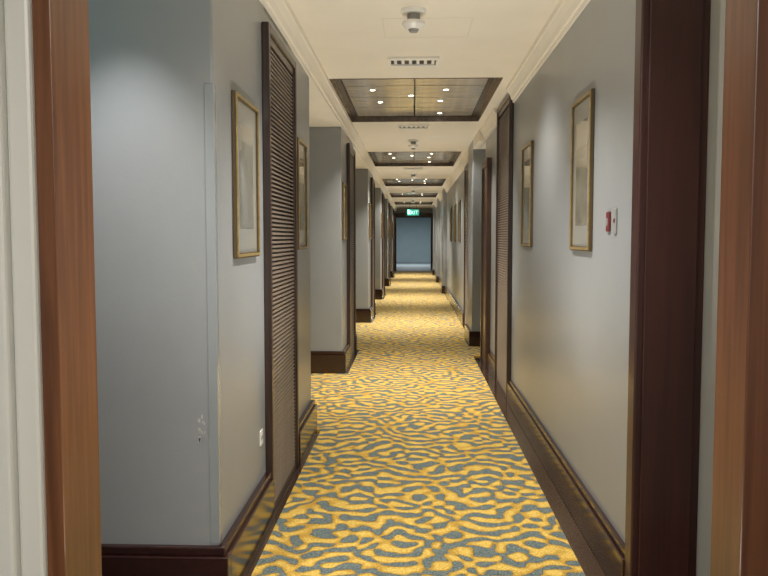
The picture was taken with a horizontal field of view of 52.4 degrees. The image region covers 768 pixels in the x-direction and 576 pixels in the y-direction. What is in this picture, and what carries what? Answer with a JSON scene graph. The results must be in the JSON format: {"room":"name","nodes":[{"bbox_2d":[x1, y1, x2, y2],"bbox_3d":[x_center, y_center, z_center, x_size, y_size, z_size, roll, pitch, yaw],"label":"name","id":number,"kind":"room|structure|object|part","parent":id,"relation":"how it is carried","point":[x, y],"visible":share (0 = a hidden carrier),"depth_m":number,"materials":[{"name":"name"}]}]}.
{"room":"hotel corridor","nodes":[
{"label":"hotel corridor","id":0,"kind":"room"},
{"bbox_2d":[88,0,310,544],"bbox_3d":[-1.247,-0.187,4.005,1.410,2.500,2.520,0,4,2],"label":"wall","id":1,"kind":"structure","parent":0,"point":[151,61],"depth_m":2.75,"materials":[{"name":"grey paint"}]},
{"bbox_2d":[198,415,205,442],"bbox_3d":[-0.646,0.500,2.763,0.028,0.104,0.001,0,4,2],"label":"scuff","id":2,"kind":"object","parent":1,"relation":"attached to","point":[199,420],"visible":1,"depth_m":2.76,"materials":[{"name":"paint"}]},
{"bbox_2d":[101,400,316,575],"bbox_3d":[-1.227,0.950,4.056,1.452,0.225,2.562,0,4,2],"label":"baseboard","id":3,"kind":"structure","parent":1,"relation":"attached to","point":[235,555],"depth_m":2.78,"materials":[{"name":"brown wood"}]},
{"bbox_2d":[204,84,221,543],"bbox_3d":[-0.602,0.104,2.750,0.033,1.620,0.033,0,4,2],"label":"guard","id":4,"kind":"object","parent":1,"relation":"attached to","point":[209,89],"visible":1,"depth_m":2.73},
{"bbox_2d":[231,90,259,258],"bbox_3d":[-0.560,-0.445,3.191,0.021,0.640,0.440,0,4,2],"label":"framed picture","id":5,"kind":"object","parent":1,"relation":"attached to","point":[244,115],"visible":1,"depth_m":3.17,"materials":[{"name":"brown metal"}]},
{"bbox_2d":[239,123,253,228],"bbox_3d":[-0.562,-0.450,3.191,0.002,0.410,0.260,0,4,2],"label":"print","id":6,"kind":"object","parent":5,"relation":"attached to","point":[246,148],"depth_m":3.18},
{"bbox_2d":[259,429,262,446],"bbox_3d":[-0.557,0.680,3.544,0.008,0.070,0.060,0,4,2],"label":"power outlet","id":7,"kind":"object","parent":1,"relation":"attached to","point":[261,430],"visible":1,"depth_m":3.53,"materials":[{"name":"white plastic"}]},
{"bbox_2d":[261,21,298,508],"bbox_3d":[-0.523,-0.088,4.025,0.035,2.300,0.840,0,4,2],"label":"door","id":8,"kind":"structure","parent":1,"relation":"in","point":[279,87],"depth_m":3.96,"materials":[{"name":"brown wood"}]},
{"bbox_3d":[-0.529,-0.068,4.026,0.024,2.260,0.760,0,4,2],"label":"door frame","id":9,"kind":"part","parent":8,"relation":"part of","materials":[{"name":"brown wood"}]},
{"bbox_2d":[297,137,307,249],"bbox_3d":[-0.501,-0.567,4.776,0.021,0.660,0.380,0,4,2],"label":"framed picture","id":10,"kind":"object","parent":1,"relation":"attached to","point":[302,148],"visible":0.91,"depth_m":4.80,"materials":[{"name":"brown metal"}]},
{"bbox_2d":[299,158,304,229],"bbox_3d":[-0.503,-0.572,4.775,0.002,0.430,0.200,0,4,2],"label":"print","id":11,"kind":"object","parent":10,"relation":"attached to","point":[301,160],"depth_m":4.79},
{"bbox_2d":[259,0,396,210],"bbox_3d":[-0.031,-2.196,16.767,0.064,0.118,28.280,0,4,2],"label":"trim","id":12,"kind":"structure","parent":1,"relation":"attached to","point":[281,13],"depth_m":5.13,"materials":[{"name":"beige paint"}]},
{"bbox_2d":[309,127,352,350],"bbox_3d":[-0.687,-0.402,8.298,0.610,2.380,1.550,0,4,2],"label":"wall","id":13,"kind":"structure","parent":0,"point":[327,145],"depth_m":7.52,"materials":[{"name":"grey paint"}]},
{"bbox_2d":[311,334,356,373],"bbox_3d":[-0.667,0.675,8.345,0.652,0.225,1.592,0,4,2],"label":"baseboard","id":14,"kind":"structure","parent":13,"relation":"attached to","point":[322,362],"depth_m":7.55,"materials":[{"name":"brown wood"}]},
{"bbox_2d":[342,182,346,239],"bbox_3d":[-0.391,-0.757,7.747,0.021,0.560,0.340,0,4,2],"label":"framed picture","id":15,"kind":"object","parent":13,"relation":"attached to","point":[344,186],"visible":1,"depth_m":7.74,"materials":[{"name":"brown metal"}]},
{"bbox_2d":[344,195,344,227],"bbox_3d":[-0.392,-0.762,7.747,0.002,0.330,0.160,0,4,2],"label":"print","id":16,"kind":"object","parent":15,"relation":"attached to","point":[344,195],"depth_m":7.73},
{"bbox_2d":[347,143,355,358],"bbox_3d":[-0.355,-0.377,8.533,0.035,2.300,0.800,0,4,2],"label":"door","id":17,"kind":"structure","parent":13,"relation":"in","point":[351,154],"depth_m":8.56,"materials":[{"name":"brown wood"}]},
{"bbox_3d":[-0.361,-0.357,8.534,0.024,2.260,0.720,0,4,2],"label":"door frame","id":18,"kind":"part","parent":17,"relation":"part of","materials":[{"name":"brown wood"}]},
{"bbox_2d":[309,78,394,210],"bbox_3d":[-0.322,-2.278,18.026,0.610,0.120,25.780,0,4,2],"label":"ceiling","id":19,"kind":"structure","parent":0,"point":[320,115],"depth_m":6.82,"materials":[{"name":"beige paint"}]},
{"bbox_2d":[356,169,372,308],"bbox_3d":[-0.518,-0.693,12.835,0.610,2.380,1.550,0,4,2],"label":"wall","id":20,"kind":"structure","parent":0,"point":[363,243],"depth_m":12.06,"materials":[{"name":"grey paint"}]},
{"bbox_2d":[356,302,375,322],"bbox_3d":[-0.498,0.384,12.882,0.652,0.225,1.592,0,4,2],"label":"baseboard","id":21,"kind":"structure","parent":20,"relation":"attached to","point":[362,315],"depth_m":12.08,"materials":[{"name":"brown wood"}]},
{"bbox_2d":[369,203,370,238],"bbox_3d":[-0.222,-1.048,12.285,0.021,0.560,0.340,0,4,2],"label":"framed picture","id":22,"kind":"object","parent":20,"relation":"attached to","point":[369,203],"visible":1,"depth_m":12.13,"materials":[{"name":"brown metal"}]},
{"bbox_2d":[370,177,374,315],"bbox_3d":[-0.186,-0.667,13.070,0.035,2.300,0.800,0,4,2],"label":"door","id":23,"kind":"structure","parent":20,"relation":"in","point":[372,181],"depth_m":12.73,"materials":[{"name":"brown wood"}]},
{"bbox_3d":[-0.192,-0.647,13.072,0.024,2.260,0.720,0,4,2],"label":"door frame","id":24,"kind":"part","parent":23,"relation":"part of","materials":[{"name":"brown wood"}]},
{"bbox_2d":[375,188,382,288],"bbox_3d":[-0.349,-0.983,17.373,0.610,2.380,1.550,0,4,2],"label":"wall","id":25,"kind":"structure","parent":0,"point":[378,192],"depth_m":16.59,"materials":[{"name":"grey paint"}]},
{"bbox_2d":[375,288,383,299],"bbox_3d":[-0.329,0.093,17.420,0.652,0.225,1.592,0,4,2],"label":"baseboard","id":26,"kind":"structure","parent":25,"relation":"attached to","point":[379,293],"depth_m":16.62,"materials":[{"name":"brown wood"}]},
{"bbox_2d":[382,193,384,294],"bbox_3d":[-0.017,-0.958,17.608,0.035,2.300,0.800,0,4,2],"label":"door","id":27,"kind":"structure","parent":25,"relation":"in","point":[383,195],"depth_m":17.78,"materials":[{"name":"brown wood"}]},
{"bbox_2d":[385,199,388,277],"bbox_3d":[-0.180,-1.274,21.910,0.610,2.380,1.550,0,4,2],"label":"wall","id":28,"kind":"structure","parent":0,"point":[386,200],"depth_m":21.12,"materials":[{"name":"grey paint"}]},
{"bbox_2d":[385,277,390,285],"bbox_3d":[-0.160,-0.198,21.957,0.652,0.225,1.592,0,4,2],"label":"baseboard","id":29,"kind":"structure","parent":28,"relation":"attached to","point":[387,280],"depth_m":21.16,"materials":[{"name":"brown wood"}]},
{"bbox_2d":[388,203,389,277],"bbox_3d":[0.152,-1.249,22.145,0.035,2.300,0.800,0,4,2],"label":"door","id":30,"kind":"structure","parent":28,"relation":"in","point":[388,203],"depth_m":21.75,"materials":[{"name":"brown wood"}]},
{"bbox_2d":[390,206,392,270],"bbox_3d":[-0.011,-1.565,26.448,0.610,2.380,1.550,0,4,2],"label":"wall","id":31,"kind":"structure","parent":0,"point":[391,207],"depth_m":25.68,"materials":[{"name":"grey paint"}]},
{"bbox_2d":[393,209,393,270],"bbox_3d":[0.321,-1.540,26.683,0.035,2.300,0.800,0,4,2],"label":"door","id":32,"kind":"structure","parent":31,"relation":"in","point":[393,209],"depth_m":26.28,"materials":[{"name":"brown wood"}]},
{"bbox_2d":[396,218,430,262],"bbox_3d":[1.564,-2.622,41.989,4.200,2.500,0.200,0,4,2],"label":"wall","id":33,"kind":"structure","parent":0,"point":[413,235],"depth_m":41.89,"materials":[{"name":"paint"}]},
{"bbox_2d":[394,208,432,212],"bbox_3d":[1.054,-1.915,30.973,2.800,2.500,0.100,0,4,2],"label":"wall","id":34,"kind":"structure","parent":0,"point":[399,210],"depth_m":30.84,"materials":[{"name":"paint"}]},
{"bbox_2d":[394,213,432,270],"bbox_3d":[1.162,-1.812,30.926,1.580,2.300,0.200,0,4,2],"label":"door frame","id":35,"kind":"structure","parent":34,"relation":"attached to","point":[396,215],"depth_m":30.78,"materials":[{"name":"brown wood"}]},
{"bbox_2d":[288,0,559,207],"bbox_3d":[0.756,-2.528,20.216,4.200,0.100,43.900,0,4,2],"label":"ceiling","id":36,"kind":"structure","parent":0,"point":[347,37],"depth_m":4.79,"materials":[{"name":"beige paint"}]},
{"bbox_2d":[407,204,418,214],"bbox_3d":[1.003,-2.704,26.860,0.400,0.400,0.066,0,4,2],"label":"exit sign","id":37,"kind":"object","parent":36,"relation":"hanging from","point":[409,211],"visible":1,"depth_m":26.84,"materials":[{"name":"teal plastic"}]},
{"bbox_2d":[403,167,422,169],"bbox_3d":[0.494,-2.019,13.179,0.340,0.016,0.220,0,4,2],"label":"ceiling vent","id":38,"kind":"object","parent":36,"relation":"in","point":[404,168],"visible":1,"depth_m":13.09,"materials":[{"name":"white plastic"}]},
{"bbox_2d":[401,6,425,32],"bbox_3d":[0.153,-1.385,4.047,0.131,0.114,0.131,0,4,2],"label":"smoke detector","id":39,"kind":"object","parent":36,"relation":"attached to","point":[413,23],"visible":1,"depth_m":4.01,"materials":[{"name":"white plastic"}]},
{"bbox_3d":[0.153,-1.431,4.044,0.131,0.022,0.131,0,4,2],"label":"mounting plate","id":40,"kind":"part","parent":39,"relation":"part of","materials":[{"name":"white plastic"}]},
{"bbox_2d":[387,57,439,66],"bbox_3d":[0.197,-1.508,5.200,0.340,0.016,0.220,0,4,2],"label":"ceiling vent","id":41,"kind":"object","parent":36,"relation":"in","point":[392,61],"visible":1,"depth_m":5.21,"materials":[{"name":"white plastic"}]},
{"bbox_3d":[0.197,-1.515,5.205,0.300,0.003,0.160,0,4,2],"label":"plate","id":42,"kind":"part","parent":41,"relation":"part of","materials":[{"name":"white metal"}]},
{"bbox_2d":[397,125,429,128],"bbox_3d":[0.310,-1.703,8.242,0.340,0.016,0.220,0,4,2],"label":"ceiling vent","id":43,"kind":"object","parent":36,"relation":"in","point":[398,126],"visible":1,"depth_m":8.16,"materials":[{"name":"white plastic"}]},
{"bbox_2d":[394,202,432,204],"bbox_3d":[1.000,-2.959,26.501,1.298,0.164,2.148,0,4,2],"label":"coffer","id":44,"kind":"object","parent":36,"relation":"attached to","point":[396,203],"visible":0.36,"depth_m":27.55,"materials":[{"name":"brown wood"}]},
{"bbox_3d":[1.001,-2.981,26.499,1.138,0.100,2.067,0,4,2],"label":"panel","id":45,"kind":"part","parent":44,"relation":"part of","materials":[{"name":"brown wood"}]},
{"bbox_2d":[408,139,418,149],"bbox_3d":[0.353,-1.728,9.402,0.131,0.114,0.131,0,4,2],"label":"smoke detector","id":46,"kind":"object","parent":36,"relation":"attached to","point":[413,145],"visible":1,"depth_m":9.37,"materials":[{"name":"white plastic"}]},
{"bbox_2d":[410,173,416,179],"bbox_3d":[0.535,-2.041,14.289,0.131,0.114,0.131,0,4,2],"label":"smoke detector","id":47,"kind":"object","parent":36,"relation":"attached to","point":[412,177],"visible":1,"depth_m":14.25,"materials":[{"name":"white plastic"}]},
{"bbox_2d":[382,179,445,185],"bbox_3d":[0.634,-2.329,16.668,1.298,0.164,2.148,0,4,2],"label":"coffer","id":48,"kind":"object","parent":36,"relation":"attached to","point":[388,182],"visible":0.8,"depth_m":17.32,"materials":[{"name":"brown wood"}]},
{"bbox_3d":[0.635,-2.351,16.666,1.138,0.100,2.067,0,4,2],"label":"panel","id":49,"kind":"part","parent":48,"relation":"part of","materials":[{"name":"brown wood"}]},
{"bbox_2d":[390,193,437,196],"bbox_3d":[0.817,-2.644,21.585,1.298,0.164,2.148,0,4,2],"label":"coffer","id":50,"kind":"object","parent":36,"relation":"attached to","point":[391,194],"visible":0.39,"depth_m":22.12,"materials":[{"name":"brown wood"}]},
{"bbox_3d":[0.818,-2.666,21.583,1.138,0.100,2.067,0,4,2],"label":"panel","id":51,"kind":"part","parent":50,"relation":"part of","materials":[{"name":"brown wood"}]},
{"bbox_2d":[368,151,461,165],"bbox_3d":[0.451,-2.014,11.752,1.298,0.164,2.148,0,4,2],"label":"coffer","id":52,"kind":"object","parent":36,"relation":"attached to","point":[378,158],"visible":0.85,"depth_m":12.09,"materials":[{"name":"brown wood"}]},
{"bbox_3d":[0.452,-2.036,11.750,1.138,0.100,2.067,0,4,2],"label":"panel","id":53,"kind":"part","parent":52,"relation":"part of","materials":[{"name":"brown wood"}]},
{"bbox_2d":[329,77,502,121],"bbox_3d":[0.268,-1.699,6.835,1.298,0.164,2.148,0,4,2],"label":"coffer","id":54,"kind":"object","parent":36,"relation":"attached to","point":[365,99],"visible":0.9,"depth_m":6.89,"materials":[{"name":"brown wood"}]},
{"bbox_2d":[246,263,605,575],"bbox_3d":[0.756,0.076,20.383,4.200,0.120,43.900,0,4,2],"label":"floor","id":55,"kind":"structure","parent":0,"point":[585,556],"depth_m":4.15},
{"bbox_2d":[251,271,584,575],"bbox_3d":[0.486,0.372,14.741,2.400,0.012,32.390,0,4,2],"label":"carpet","id":56,"kind":"object","parent":55,"relation":"on","point":[414,466],"visible":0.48,"depth_m":4.30,"materials":[{"name":"yellow carpet"}]},
{"bbox_2d":[433,204,435,269],"bbox_3d":[1.789,-1.712,27.800,0.075,2.500,0.800,0,4,2],"label":"wall","id":57,"kind":"structure","parent":0,"point":[434,208],"depth_m":27.40,"materials":[{"name":"grey paint"}]},
{"bbox_2d":[436,198,439,275],"bbox_3d":[1.621,-1.424,23.312,0.075,2.500,0.800,0,4,2],"label":"wall","id":58,"kind":"structure","parent":0,"point":[438,201],"depth_m":22.91,"materials":[{"name":"grey paint"}]},
{"bbox_2d":[442,188,446,285],"bbox_3d":[1.454,-1.137,18.825,0.075,2.500,0.800,0,4,2],"label":"wall","id":59,"kind":"structure","parent":0,"point":[444,194],"depth_m":18.43,"materials":[{"name":"grey paint"}]},
{"bbox_2d":[435,170,463,308],"bbox_3d":[1.811,-1.246,20.534,0.510,2.500,20.750,0,4,2],"label":"wall","id":60,"kind":"structure","parent":0,"point":[454,251],"depth_m":14.84,"materials":[{"name":"grey paint"}]},
{"bbox_2d":[432,150,467,209],"bbox_3d":[1.524,-2.434,20.479,0.064,0.118,20.730,0,4,2],"label":"trim","id":61,"kind":"structure","parent":60,"relation":"attached to","point":[464,161],"depth_m":13.75,"materials":[{"name":"beige paint"}]},
{"bbox_2d":[450,207,451,241],"bbox_3d":[1.381,-1.308,16.109,0.021,0.710,0.420,0,4,2],"label":"framed picture","id":62,"kind":"object","parent":60,"relation":"attached to","point":[451,207],"visible":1,"depth_m":15.92,"materials":[{"name":"brown metal"}]},
{"bbox_2d":[440,284,462,325],"bbox_3d":[1.310,0.233,15.510,0.110,0.190,7.598,0,4,2],"label":"baseboard","id":63,"kind":"structure","parent":60,"relation":"attached to","point":[458,310],"depth_m":14.33,"materials":[{"name":"brown wood"}]},
{"bbox_2d":[454,204,455,241],"bbox_3d":[1.321,-1.206,14.514,0.021,0.710,0.420,0,4,2],"label":"framed picture","id":64,"kind":"object","parent":60,"relation":"attached to","point":[454,204],"visible":0.98,"depth_m":14.40,"materials":[{"name":"brown metal"}]},
{"bbox_2d":[458,200,460,242],"bbox_3d":[1.269,-1.116,13.117,0.021,0.710,0.420,0,4,2],"label":"framed picture","id":65,"kind":"object","parent":60,"relation":"attached to","point":[459,201],"visible":1,"depth_m":13.12,"materials":[{"name":"brown metal"}]},
{"bbox_3d":[1.261,-1.116,13.118,0.005,0.698,0.408,0,4,2],"label":"gold trim","id":66,"kind":"part","parent":65,"relation":"part of","materials":[{"name":"gold metal"}]},
{"bbox_2d":[463,163,467,326],"bbox_3d":[1.187,-0.573,11.130,0.035,2.360,0.940,0,4,2],"label":"door","id":67,"kind":"structure","parent":60,"relation":"in","point":[466,166],"depth_m":11.46,"materials":[{"name":"brown wood"}]},
{"bbox_2d":[467,141,485,330],"bbox_3d":[1.373,-0.557,9.790,0.585,2.500,0.800,0,4,2],"label":"wall","id":68,"kind":"structure","parent":0,"point":[476,157],"depth_m":9.43,"materials":[{"name":"grey paint"}]},
{"bbox_2d":[464,324,479,346],"bbox_3d":[1.280,0.596,9.850,0.470,0.190,0.835,0,4,2],"label":"baseboard","id":69,"kind":"structure","parent":68,"relation":"attached to","point":[472,338],"depth_m":9.44,"materials":[{"name":"brown wood"}]},
{"bbox_2d":[473,129,485,148],"bbox_3d":[1.268,-1.693,8.904,0.435,0.120,0.830,0,4,2],"label":"wall","id":70,"kind":"structure","parent":0,"point":[479,141],"depth_m":8.83,"materials":[{"name":"beige paint"}]},
{"bbox_2d":[486,0,635,542],"bbox_3d":[1.656,-0.291,5.635,1.310,2.500,5.840,0,4,2],"label":"wall","id":71,"kind":"structure","parent":0,"point":[571,308],"depth_m":3.72,"materials":[{"name":"grey paint"}]},
{"bbox_2d":[480,157,491,366],"bbox_3d":[1.074,-0.273,8.240,0.045,2.130,0.650,0,4,2],"label":"door frame","id":72,"kind":"structure","parent":71,"relation":"in","point":[489,159],"depth_m":7.94,"materials":[{"name":"brown wood"}]},
{"bbox_2d":[482,168,485,362],"bbox_3d":[1.082,-0.238,8.242,0.030,2.060,0.510,0,4,2],"label":"door","id":73,"kind":"structure","parent":72,"relation":"attached to","point":[484,183],"depth_m":8.31,"materials":[{"name":"brown wood"}]},
{"bbox_2d":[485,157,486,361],"bbox_3d":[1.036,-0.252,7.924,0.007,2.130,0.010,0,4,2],"label":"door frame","id":74,"kind":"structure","parent":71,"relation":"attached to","point":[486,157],"depth_m":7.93,"materials":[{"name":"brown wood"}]},
{"bbox_2d":[480,108,497,147],"bbox_3d":[1.066,-1.647,8.193,0.064,0.118,2.230,0,4,2],"label":"trim","id":75,"kind":"structure","parent":71,"relation":"attached to","point":[490,124],"depth_m":7.69,"materials":[{"name":"beige paint"}]},
{"bbox_2d":[487,349,494,378],"bbox_3d":[1.055,0.740,7.601,0.032,0.190,0.745,0,4,2],"label":"baseboard","id":76,"kind":"structure","parent":71,"relation":"attached to","point":[490,356],"depth_m":7.61,"materials":[{"name":"brown wood"}]},
{"bbox_2d":[494,93,513,401],"bbox_3d":[1.022,-0.348,6.678,0.035,2.480,0.940,0,4,2],"label":"door","id":77,"kind":"structure","parent":71,"relation":"in","point":[505,111],"depth_m":6.61,"materials":[{"name":"brown wood"}]},
{"bbox_3d":[1.027,-0.328,6.679,0.024,2.440,0.860,0,4,2],"label":"door frame","id":78,"kind":"part","parent":77,"relation":"part of","materials":[{"name":"brown wood"}]},
{"bbox_2d":[520,140,533,246],"bbox_3d":[0.980,-0.634,5.358,0.021,0.700,0.440,0,4,2],"label":"framed picture","id":79,"kind":"object","parent":71,"relation":"attached to","point":[527,152],"visible":1,"depth_m":5.33,"materials":[{"name":"brown metal"}]},
{"bbox_2d":[524,159,529,228],"bbox_3d":[0.982,-0.639,5.357,0.002,0.470,0.260,0,4,2],"label":"print","id":80,"kind":"object","parent":79,"relation":"attached to","point":[526,161],"depth_m":5.37},
{"bbox_2d":[506,0,589,102],"bbox_3d":[0.925,-1.404,4.408,0.064,0.118,3.440,0,4,2],"label":"trim","id":81,"kind":"structure","parent":71,"relation":"attached to","point":[566,12],"depth_m":4.44,"materials":[{"name":"beige paint"}]},
{"bbox_2d":[507,379,624,575],"bbox_3d":[0.941,0.936,4.547,0.032,0.190,3.460,0,4,2],"label":"baseboard","id":82,"kind":"structure","parent":71,"relation":"attached to","point":[606,544],"depth_m":3.67,"materials":[{"name":"brown wood"}]},
{"bbox_2d":[569,88,594,251],"bbox_3d":[0.916,-0.528,3.622,0.021,0.710,0.420,0,4,2],"label":"framed picture","id":83,"kind":"object","parent":71,"relation":"attached to","point":[583,109],"visible":1,"depth_m":3.60,"materials":[{"name":"brown metal"}]},
{"bbox_2d":[575,117,587,225],"bbox_3d":[0.917,-0.533,3.622,0.002,0.480,0.240,0,4,2],"label":"print","id":84,"kind":"object","parent":83,"relation":"attached to","point":[581,170],"depth_m":3.62},
{"bbox_2d":[606,212,610,231],"bbox_3d":[0.902,-0.266,3.138,0.011,0.080,0.044,0,4,2],"label":"fire alarm","id":85,"kind":"object","parent":71,"relation":"attached to","point":[608,214],"visible":1,"depth_m":3.12,"materials":[{"name":"red plastic"}]},
{"bbox_2d":[613,208,616,233],"bbox_3d":[0.899,-0.260,3.038,0.010,0.100,0.040,0,4,2],"label":"wall switch","id":86,"kind":"object","parent":71,"relation":"attached to","point":[614,209],"visible":1,"depth_m":3.02,"materials":[{"name":"grey plastic"}]},
{"bbox_2d":[696,0,725,575],"bbox_3d":[1.649,-0.103,2.700,1.105,2.500,0.040,0,4,2],"label":"wall","id":87,"kind":"structure","parent":0,"point":[718,7],"depth_m":2.70,"materials":[{"name":"paint"}]},
{"bbox_2d":[624,0,710,575],"bbox_3d":[0.981,-0.103,2.698,0.230,2.500,0.092,0,4,2],"label":"door frame","id":88,"kind":"structure","parent":87,"relation":"attached to","point":[675,26],"depth_m":2.66,"materials":[{"name":"red wood"}]},
{"bbox_3d":[0.062,-0.038,1.680,4.200,2.500,0.160,0,4,2],"label":"wall","id":89,"kind":"structure","parent":0,"visible":0},
{"bbox_2d":[0,0,47,575],"bbox_3d":[-0.872,-0.038,1.685,0.332,2.500,0.220,0,4,2],"label":"trim","id":90,"kind":"structure","parent":89,"relation":"attached to","point":[23,519],"depth_m":1.59,"materials":[{"name":"white paint"}]},
{"bbox_2d":[32,0,101,575],"bbox_3d":[-0.686,-0.039,1.698,0.038,2.500,0.190,0,4,2],"label":"door frame","id":91,"kind":"structure","parent":89,"relation":"in","point":[61,55],"depth_m":1.65,"materials":[{"name":"brown wood"}]},
{"bbox_2d":[710,0,767,575],"bbox_3d":[0.785,-0.034,1.628,0.112,2.500,0.160,0,4,2],"label":"door frame","id":92,"kind":"structure","parent":89,"relation":"in","point":[739,525],"depth_m":1.58,"materials":[{"name":"brown wood"}]}
]}

